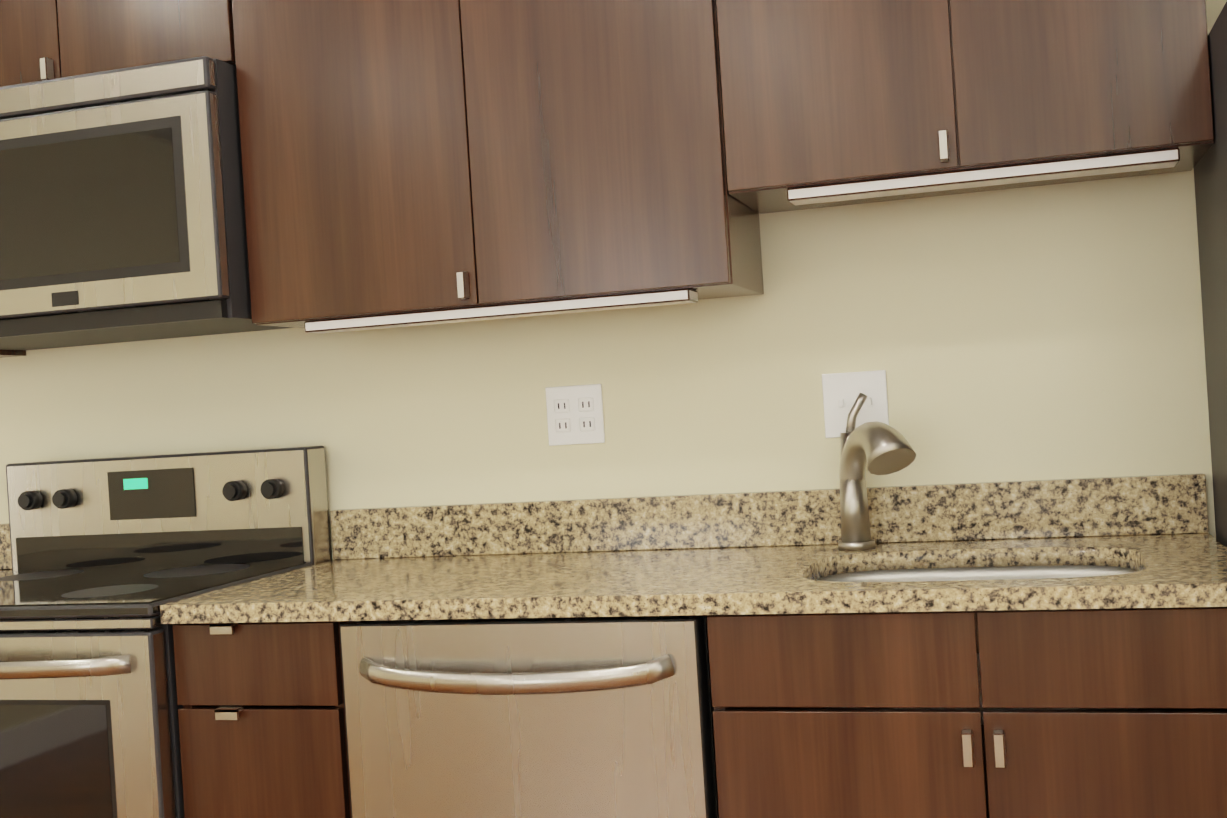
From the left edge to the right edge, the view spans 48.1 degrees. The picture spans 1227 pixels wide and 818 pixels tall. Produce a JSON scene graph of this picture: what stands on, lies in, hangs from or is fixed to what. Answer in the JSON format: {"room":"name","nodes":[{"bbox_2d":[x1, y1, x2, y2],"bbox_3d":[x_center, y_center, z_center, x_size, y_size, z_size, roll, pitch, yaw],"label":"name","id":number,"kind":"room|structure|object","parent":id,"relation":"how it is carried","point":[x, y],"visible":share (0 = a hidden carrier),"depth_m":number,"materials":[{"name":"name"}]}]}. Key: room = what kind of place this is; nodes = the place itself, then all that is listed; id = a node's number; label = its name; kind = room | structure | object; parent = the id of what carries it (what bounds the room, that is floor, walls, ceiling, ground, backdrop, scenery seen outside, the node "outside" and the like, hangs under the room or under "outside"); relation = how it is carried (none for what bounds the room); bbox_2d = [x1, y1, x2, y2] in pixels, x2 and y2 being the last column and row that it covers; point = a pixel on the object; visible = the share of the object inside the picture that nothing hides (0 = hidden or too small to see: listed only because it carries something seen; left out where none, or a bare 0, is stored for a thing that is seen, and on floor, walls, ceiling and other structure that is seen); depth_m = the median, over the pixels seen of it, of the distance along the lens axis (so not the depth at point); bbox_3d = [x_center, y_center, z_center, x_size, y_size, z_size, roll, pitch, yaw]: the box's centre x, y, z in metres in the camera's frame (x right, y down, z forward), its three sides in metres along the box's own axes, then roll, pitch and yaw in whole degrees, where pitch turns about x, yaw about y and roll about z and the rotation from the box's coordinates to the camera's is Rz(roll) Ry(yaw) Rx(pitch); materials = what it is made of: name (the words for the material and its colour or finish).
{"room":"kitchen","nodes":[
{"label":"kitchen","id":0,"kind":"room"},
{"bbox_2d":[0,0,1226,559],"bbox_3d":[0.535,-0.109,2.683,7.150,2.540,0.120,-3,0,17],"label":"wall","id":1,"kind":"structure","parent":0,"point":[1038,332],"depth_m":2.69,"materials":[{"name":"beige paint"}]},
{"bbox_2d":[0,350,25,357],"bbox_3d":[-1.521,-0.563,3.049,0.192,0.900,0.324,-3,0,17],"label":"upper cabinet","id":2,"kind":"object","parent":1,"relation":"attached to","point":[3,353],"depth_m":3.14,"materials":[{"name":"brown wood"}]},
{"bbox_2d":[0,0,63,86],"bbox_3d":[-1.259,-0.833,2.966,0.390,0.393,0.324,-3,0,17],"label":"upper cabinet","id":3,"kind":"object","parent":1,"relation":"attached to","point":[29,29],"depth_m":2.78,"materials":[{"name":"brown wood"}]},
{"bbox_2d":[56,0,235,76],"bbox_3d":[-0.886,-0.856,2.855,0.390,0.393,0.324,-3,0,17],"label":"upper cabinet","id":4,"kind":"object","parent":1,"relation":"attached to","point":[96,35],"depth_m":2.70,"materials":[{"name":"brown wood"}]},
{"bbox_2d":[0,56,290,349],"bbox_3d":[-1.067,-0.397,2.837,0.772,0.490,0.476,-3,0,17],"label":"microwave","id":5,"kind":"object","parent":4,"relation":"attached to","point":[122,212],"visible":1,"depth_m":2.63,"materials":[{"name":"grey metal"}]},
{"bbox_2d":[232,0,527,333],"bbox_3d":[-0.455,-0.628,2.732,0.470,0.900,0.324,-3,0,17],"label":"upper cabinet","id":6,"kind":"object","parent":1,"relation":"attached to","point":[416,162],"depth_m":2.58,"materials":[{"name":"brown wood"}]},
{"bbox_2d":[545,384,604,445],"bbox_3d":[-0.079,0.012,2.800,0.120,0.120,0.008,-3,0,17],"label":"electrical outlet plate","id":7,"kind":"object","parent":1,"relation":"attached to","point":[575,416],"visible":1,"depth_m":2.80,"materials":[{"name":"white plastic"}]},
{"bbox_2d":[464,0,763,316],"bbox_3d":[-0.005,-0.656,2.598,0.470,0.900,0.324,-3,0,17],"label":"upper cabinet","id":8,"kind":"object","parent":1,"relation":"attached to","point":[600,164],"depth_m":2.44,"materials":[{"name":"brown wood"}]},
{"bbox_2d":[720,0,971,215],"bbox_3d":[0.405,-0.760,2.475,0.391,0.743,0.324,-3,0,17],"label":"upper cabinet","id":9,"kind":"object","parent":1,"relation":"attached to","point":[831,103],"depth_m":2.32,"materials":[{"name":"brown wood"}]},
{"bbox_2d":[822,370,888,437],"bbox_3d":[0.463,-0.009,2.635,0.122,0.124,0.016,-3,0,17],"label":"switch plate","id":10,"kind":"object","parent":1,"relation":"attached to","point":[841,391],"visible":0.94,"depth_m":2.64,"materials":[{"name":"white plastic"}]},
{"bbox_2d":[960,0,1213,192],"bbox_3d":[0.779,-0.783,2.364,0.390,0.743,0.324,-3,0,17],"label":"upper cabinet","id":11,"kind":"object","parent":1,"relation":"attached to","point":[1056,91],"depth_m":2.21,"materials":[{"name":"brown wood"}]},
{"bbox_3d":[-1.690,1.334,0.703,10.650,0.050,6.200,-3,0,17],"label":"floor","id":12,"kind":"structure","parent":0,"visible":0},
{"bbox_2d":[0,445,331,817],"bbox_3d":[-1.040,0.683,2.710,0.755,1.155,0.706,-3,0,17],"label":"range","id":13,"kind":"object","parent":12,"relation":"on","point":[110,556],"visible":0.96,"depth_m":2.60,"materials":[{"name":"grey metal"}]},
{"bbox_2d":[172,624,195,817],"bbox_3d":[-1.013,0.821,2.774,0.800,0.876,0.616,-3,0,17],"label":"base cabinet","id":14,"kind":"object","parent":12,"relation":"on","point":[178,629],"depth_m":2.37,"materials":[{"name":"brown wood"}]},
{"bbox_2d":[184,621,350,817],"bbox_3d":[-0.498,0.789,2.621,0.312,0.876,0.616,-3,0,17],"label":"base cabinet","id":15,"kind":"object","parent":12,"relation":"on","point":[261,722],"depth_m":2.32,"materials":[{"name":"brown wood"}]},
{"bbox_2d":[339,615,718,817],"bbox_3d":[-0.059,0.766,2.446,0.610,0.870,0.670,-3,0,17],"label":"dishwasher","id":16,"kind":"object","parent":12,"relation":"on","point":[586,717],"visible":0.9,"depth_m":2.17,"materials":[{"name":"silver metal"}]},
{"bbox_2d":[336,615,735,817],"bbox_3d":[-0.047,0.762,2.487,0.666,0.876,0.616,-3,0,17],"label":"base cabinet","id":17,"kind":"object","parent":12,"relation":"on","point":[718,654],"depth_m":2.10,"materials":[{"name":"brown wood"}]},
{"bbox_2d":[724,611,999,817],"bbox_3d":[0.446,0.732,2.341,0.400,0.876,0.616,-3,0,17],"label":"base cabinet","id":18,"kind":"object","parent":12,"relation":"on","point":[793,756],"depth_m":2.04,"materials":[{"name":"brown wood"}]},
{"bbox_2d":[984,607,1226,817],"bbox_3d":[0.811,0.709,2.232,0.364,0.876,0.616,-3,0,17],"label":"base cabinet","id":19,"kind":"object","parent":12,"relation":"on","point":[1166,757],"depth_m":1.94,"materials":[{"name":"brown wood"}]},
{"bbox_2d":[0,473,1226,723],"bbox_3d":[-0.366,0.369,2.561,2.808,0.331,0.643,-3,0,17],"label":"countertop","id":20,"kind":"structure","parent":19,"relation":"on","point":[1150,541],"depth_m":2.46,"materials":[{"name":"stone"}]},
{"bbox_2d":[838,393,915,549],"bbox_3d":[0.467,0.113,2.467,0.161,0.286,0.202,-3,0,17],"label":"faucet","id":21,"kind":"object","parent":20,"relation":"on","point":[878,448],"visible":1,"depth_m":2.51,"materials":[{"name":"grey metal"}]},
{"bbox_2d":[1194,1,1226,546],"bbox_3d":[1.324,0.239,1.928,0.794,1.753,0.835,-3,0,17],"label":"fridge","id":22,"kind":"object","parent":12,"relation":"on","point":[1210,174],"depth_m":2.26,"materials":[{"name":"grey metal"}]}
]}

